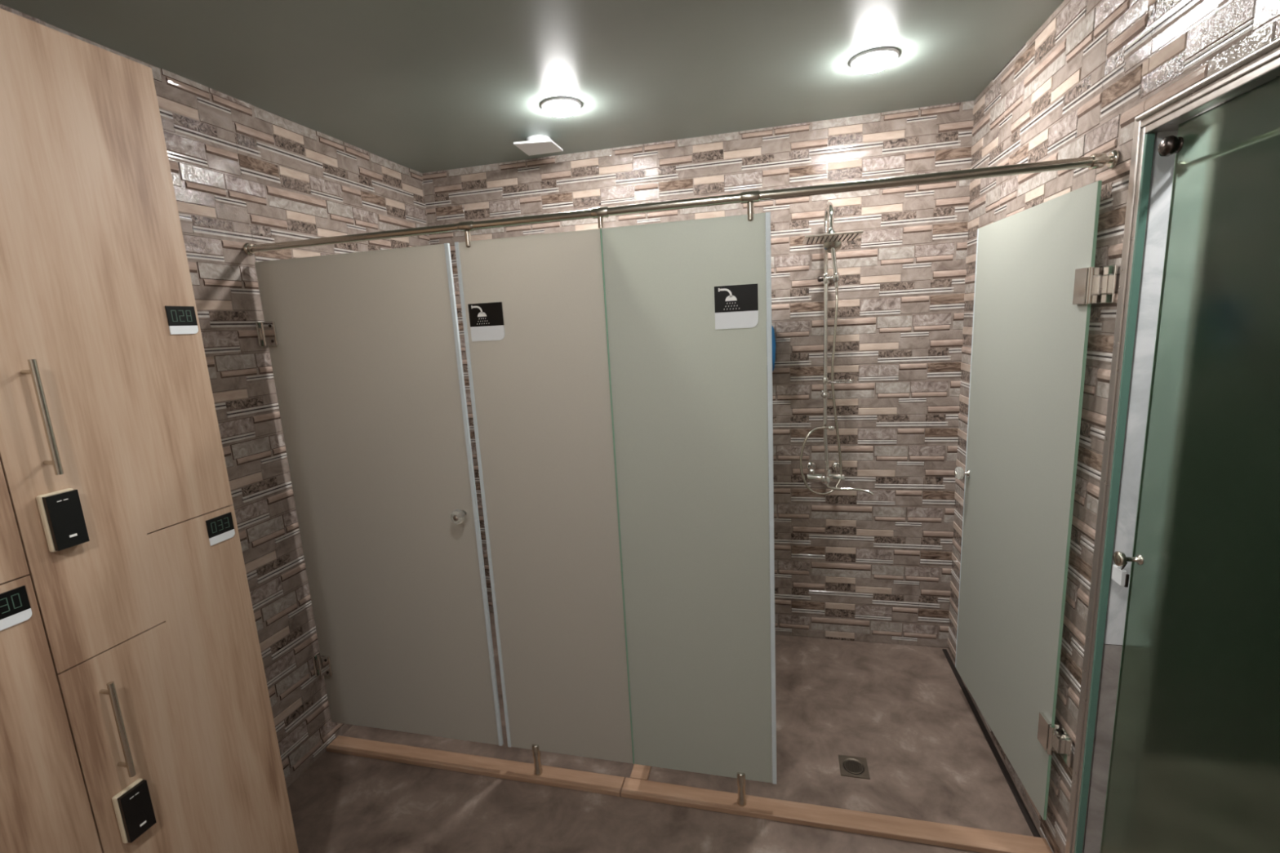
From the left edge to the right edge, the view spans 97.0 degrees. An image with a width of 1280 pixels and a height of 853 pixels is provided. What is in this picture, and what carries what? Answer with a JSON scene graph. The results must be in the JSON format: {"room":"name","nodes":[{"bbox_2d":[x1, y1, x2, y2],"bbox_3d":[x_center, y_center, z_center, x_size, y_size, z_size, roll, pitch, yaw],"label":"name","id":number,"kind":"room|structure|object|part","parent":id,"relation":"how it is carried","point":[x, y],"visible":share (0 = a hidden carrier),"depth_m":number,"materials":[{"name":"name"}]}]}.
{"room":"changing room","nodes":[
{"label":"changing room","id":0,"kind":"room"},
{"bbox_2d":[0,4,430,788],"bbox_3d":[-1.596,0.257,1.339,0.105,2.500,3.950,0,11,14],"label":"wall","id":1,"kind":"structure","parent":0,"point":[242,172],"depth_m":2.06,"materials":[{"name":"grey tile"}]},
{"bbox_2d":[254,243,503,746],"bbox_3d":[-0.956,0.315,2.064,0.790,1.828,0.063,0,11,15],"label":"shower door","id":2,"kind":"structure","parent":1,"relation":"attached to","point":[365,350],"depth_m":2.05,"materials":[{"name":"grey glass"}]},
{"bbox_2d":[243,150,1118,255],"bbox_3d":[-0.116,-0.627,1.692,2.613,0.065,0.042,0,11,14],"label":"support rail","id":3,"kind":"object","parent":1,"relation":"attached to","point":[1095,161],"visible":1,"depth_m":1.59,"materials":[{"name":"silver metal"}]},
{"bbox_2d":[1088,152,1106,169],"bbox_3d":[1.118,-0.649,1.384,0.025,0.035,0.035,0,11,14],"label":"connector","id":4,"kind":"object","parent":3,"relation":"attached to","point":[1095,161],"depth_m":1.37,"materials":[{"name":"silver metal"}]},
{"bbox_2d":[0,0,1064,173],"bbox_3d":[-0.345,-1.032,0.782,2.823,0.100,4.150,0,11,14],"label":"ceiling","id":5,"kind":"structure","parent":0,"point":[420,86],"depth_m":1.80,"materials":[{"name":"grey paint"}]},
{"bbox_2d":[513,135,563,155],"bbox_3d":[-0.460,-1.275,2.550,0.175,0.038,0.184,0,11,14],"label":"ceiling vent","id":6,"kind":"object","parent":5,"relation":"in","point":[534,144],"visible":1,"depth_m":2.53,"materials":[{"name":"white plastic"}]},
{"bbox_2d":[540,97,581,117],"bbox_3d":[-0.302,-1.217,2.176,0.156,0.034,0.156,0,11,14],"label":"recessed light","id":7,"kind":"object","parent":5,"relation":"in","point":[561,107],"visible":1,"depth_m":2.14,"materials":[{"name":"white plastic"}]},
{"bbox_2d":[849,47,899,73],"bbox_3d":[0.794,-1.229,1.920,0.156,0.034,0.156,0,11,14],"label":"recessed light","id":8,"kind":"object","parent":5,"relation":"in","point":[873,60],"visible":1,"depth_m":1.88,"materials":[{"name":"white plastic"}]},
{"bbox_2d":[853,52,895,73],"bbox_3d":[0.794,-1.226,1.921,0.132,0.028,0.132,0,11,14],"label":"diffuser","id":9,"kind":"object","parent":8,"relation":"attached to","point":[864,62],"depth_m":1.89,"materials":[{"name":"white plastic"}]},
{"bbox_2d":[286,612,1044,852],"bbox_3d":[-0.209,1.523,1.244,2.823,0.100,4.150,0,11,14],"label":"floor","id":10,"kind":"structure","parent":0,"point":[904,709],"depth_m":2.06,"materials":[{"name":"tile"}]},
{"bbox_2d":[0,461,102,852],"bbox_3d":[-1.370,0.443,0.917,0.527,2.262,0.400,0,11,14],"label":"tall cabinet","id":11,"kind":"object","parent":10,"relation":"on","point":[45,807],"visible":1,"depth_m":1.03,"materials":[{"name":"brown wood"}]},
{"bbox_3d":[-1.185,-0.084,0.770,0.018,1.196,0.399,0,11,14],"label":"door","id":12,"kind":"part","parent":11,"relation":"part of","materials":[{"name":"brown wood"}]},
{"bbox_3d":[-1.115,0.323,0.995,0.003,0.062,0.064,0,11,14],"label":"number plate","id":13,"kind":"part","parent":11,"relation":"part of","materials":[{"name":"black plastic"}]},
{"bbox_2d":[0,8,298,852],"bbox_3d":[-1.276,0.368,1.301,0.527,2.262,0.400,0,11,14],"label":"tall cabinet","id":14,"kind":"object","parent":10,"relation":"on","point":[112,456],"visible":1,"depth_m":1.17,"materials":[{"name":"brown wood"}]},
{"bbox_3d":[-1.092,-0.015,1.033,0.035,0.212,0.011,0,11,14],"label":"handle","id":15,"kind":"part","parent":14,"relation":"part of","materials":[{"name":"silver metal"}]},
{"bbox_3d":[-1.091,-0.158,1.154,0.018,1.196,0.399,0,11,14],"label":"door","id":16,"kind":"part","parent":14,"relation":"part of","materials":[{"name":"brown wood"}]},
{"bbox_3d":[-1.058,0.612,1.146,0.035,0.210,0.011,0,11,14],"label":"handle","id":17,"kind":"part","parent":14,"relation":"part of","materials":[{"name":"silver metal"}]},
{"bbox_3d":[-1.038,0.831,1.333,0.018,1.217,0.399,0,11,14],"label":"door","id":18,"kind":"part","parent":14,"relation":"part of","materials":[{"name":"brown wood"}]},
{"bbox_3d":[-1.046,-0.243,1.294,0.003,0.062,0.064,0,11,14],"label":"number plate","id":19,"kind":"part","parent":14,"relation":"part of","materials":[{"name":"black plastic"}]},
{"bbox_3d":[-1.021,0.249,1.379,0.003,0.062,0.064,0,11,14],"label":"number plate","id":20,"kind":"part","parent":14,"relation":"part of","materials":[{"name":"black plastic"}]},
{"bbox_2d":[325,735,625,796],"bbox_3d":[-0.672,1.313,2.206,1.254,0.020,0.072,0,11,14],"label":"shower curb","id":21,"kind":"object","parent":10,"relation":"on","point":[597,783],"visible":0.92,"depth_m":2.18,"materials":[{"name":"wood"}]},
{"bbox_2d":[454,228,633,775],"bbox_3d":[-0.306,0.339,1.926,0.487,1.954,0.032,0,11,14],"label":"glass panel","id":22,"kind":"object","parent":21,"relation":"on","point":[533,306],"visible":1,"depth_m":1.90,"materials":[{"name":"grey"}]},
{"bbox_2d":[630,763,651,780],"bbox_3d":[0.121,1.200,2.596,0.065,0.020,1.082,0,11,14],"label":"shower curb","id":23,"kind":"object","parent":10,"relation":"on","point":[638,771],"visible":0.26,"depth_m":2.11,"materials":[{"name":"wood"}]},
{"bbox_2d":[620,777,1053,852],"bbox_3d":[0.597,1.302,1.892,1.356,0.020,0.072,0,11,14],"label":"shower curb","id":24,"kind":"object","parent":10,"relation":"on","point":[957,837],"visible":1,"depth_m":1.87,"materials":[{"name":"wood"}]},
{"bbox_2d":[601,202,776,806],"bbox_3d":[0.175,0.335,1.807,0.492,1.954,0.032,0,11,14],"label":"glass panel","id":25,"kind":"object","parent":24,"relation":"on","point":[689,302],"visible":1,"depth_m":1.77,"materials":[{"name":"green"}]},
{"bbox_2d":[838,754,870,779],"bbox_3d":[0.793,1.262,2.101,0.100,0.004,0.100,0,11,14],"label":"floor drain","id":26,"kind":"object","parent":10,"relation":"on","point":[850,766],"visible":1,"depth_m":2.10,"materials":[{"name":"grey metal"}]},
{"bbox_2d":[942,648,1040,837],"bbox_3d":[1.375,1.198,2.280,0.018,0.006,1.068,0,11,14],"label":"threshold strip","id":27,"kind":"object","parent":10,"relation":"on","point":[1024,811],"visible":0.86,"depth_m":2.12,"materials":[{"name":"black"}]},
{"bbox_2d":[422,100,973,648],"bbox_3d":[0.198,-0.128,2.943,2.823,2.500,0.105,0,11,14],"label":"wall","id":28,"kind":"structure","parent":0,"point":[850,565],"depth_m":2.69,"materials":[{"name":"grey tile"}]},
{"bbox_2d":[600,228,634,764],"bbox_3d":[0.063,0.201,2.395,0.023,1.826,1.128,0,11,14],"label":"partition panel","id":29,"kind":"object","parent":28,"relation":"attached to","point":[600,228],"visible":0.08,"depth_m":1.83,"materials":[{"name":"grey glass"}]},
{"bbox_2d":[766,324,775,371],"bbox_3d":[0.587,-0.370,2.695,0.116,0.258,0.094,0,11,14],"label":"wall dispenser","id":30,"kind":"object","parent":28,"relation":"attached to","point":[772,327],"visible":0.16,"depth_m":2.66,"materials":[{"name":"blue plastic"}]},
{"bbox_2d":[799,201,874,496],"bbox_3d":[0.865,-0.304,2.466,0.325,1.314,0.427,0,11,14],"label":"shower column","id":31,"kind":"structure","parent":28,"relation":"attached to","point":[832,240],"depth_m":2.60,"materials":[{"name":"silver metal"}]},
{"bbox_3d":[0.819,0.214,2.700,0.031,0.032,0.032,0,11,14],"label":"diverter knob","id":32,"kind":"part","parent":31,"relation":"part of","materials":[{"name":"silver metal"}]},
{"bbox_3d":[0.869,0.235,2.649,0.046,0.081,0.069,0,11,14],"label":"mixer lever","id":33,"kind":"part","parent":31,"relation":"part of","materials":[{"name":"silver metal"}]},
{"bbox_2d":[822,377,857,383],"bbox_3d":[0.908,-0.206,2.586,0.161,0.028,0.099,3,12,29],"label":"soap tray","id":34,"kind":"object","parent":31,"relation":"on","point":[824,380],"depth_m":2.60,"materials":[{"name":"silver metal"}]},
{"bbox_3d":[0.970,0.287,2.627,0.225,0.044,0.029,6,13,40],"label":"spout","id":35,"kind":"part","parent":31,"relation":"part of","materials":[{"name":"silver metal"}]},
{"bbox_2d":[947,0,1279,852],"bbox_3d":[1.042,0.234,0.686,0.105,2.500,3.950,0,11,14],"label":"wall","id":36,"kind":"structure","parent":0,"point":[1077,87],"depth_m":1.53,"materials":[{"name":"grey tile"}]},
{"bbox_2d":[954,180,1118,820],"bbox_3d":[1.233,0.228,1.901,0.064,1.826,0.845,-1,10,10],"label":"shower door","id":37,"kind":"structure","parent":36,"relation":"attached to","point":[1037,281],"depth_m":1.79,"materials":[{"name":"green glass"}]},
{"bbox_3d":[1.310,0.188,2.275,0.021,0.026,0.026,0,11,14],"label":"knob","id":38,"kind":"part","parent":37,"relation":"part of","materials":[{"name":"silver metal"}]},
{"bbox_2d":[1074,133,1155,852],"bbox_3d":[1.183,0.339,1.433,0.016,2.010,0.008,0,11,14],"label":"trim","id":39,"kind":"structure","parent":36,"relation":"attached to","point":[1148,144],"depth_m":1.39,"materials":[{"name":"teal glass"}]},
{"bbox_2d":[1082,129,1177,852],"bbox_3d":[1.253,0.326,1.440,0.101,2.030,0.042,0,11,14],"label":"trim","id":40,"kind":"structure","parent":36,"relation":"attached to","point":[1162,171],"depth_m":1.39,"materials":[{"name":"silver metal"}]},
{"bbox_2d":[1065,36,1279,852],"bbox_3d":[1.108,0.410,0.933,0.139,2.060,1.098,0,11,14],"label":"trim","id":41,"kind":"structure","parent":36,"relation":"attached to","point":[1260,66],"depth_m":1.32,"materials":[{"name":"silver metal"}]},
{"bbox_2d":[1100,75,1279,852],"bbox_3d":[1.066,0.425,0.969,0.058,1.998,0.874,0,11,14],"label":"door","id":42,"kind":"structure","parent":36,"relation":"in","point":[1194,766],"depth_m":1.11,"materials":[{"name":"green"}]},
{"bbox_3d":[1.151,0.313,1.335,0.050,0.035,0.035,0,11,14],"label":"knob","id":43,"kind":"part","parent":42,"relation":"part of","materials":[{"name":"silver metal"}]}
]}

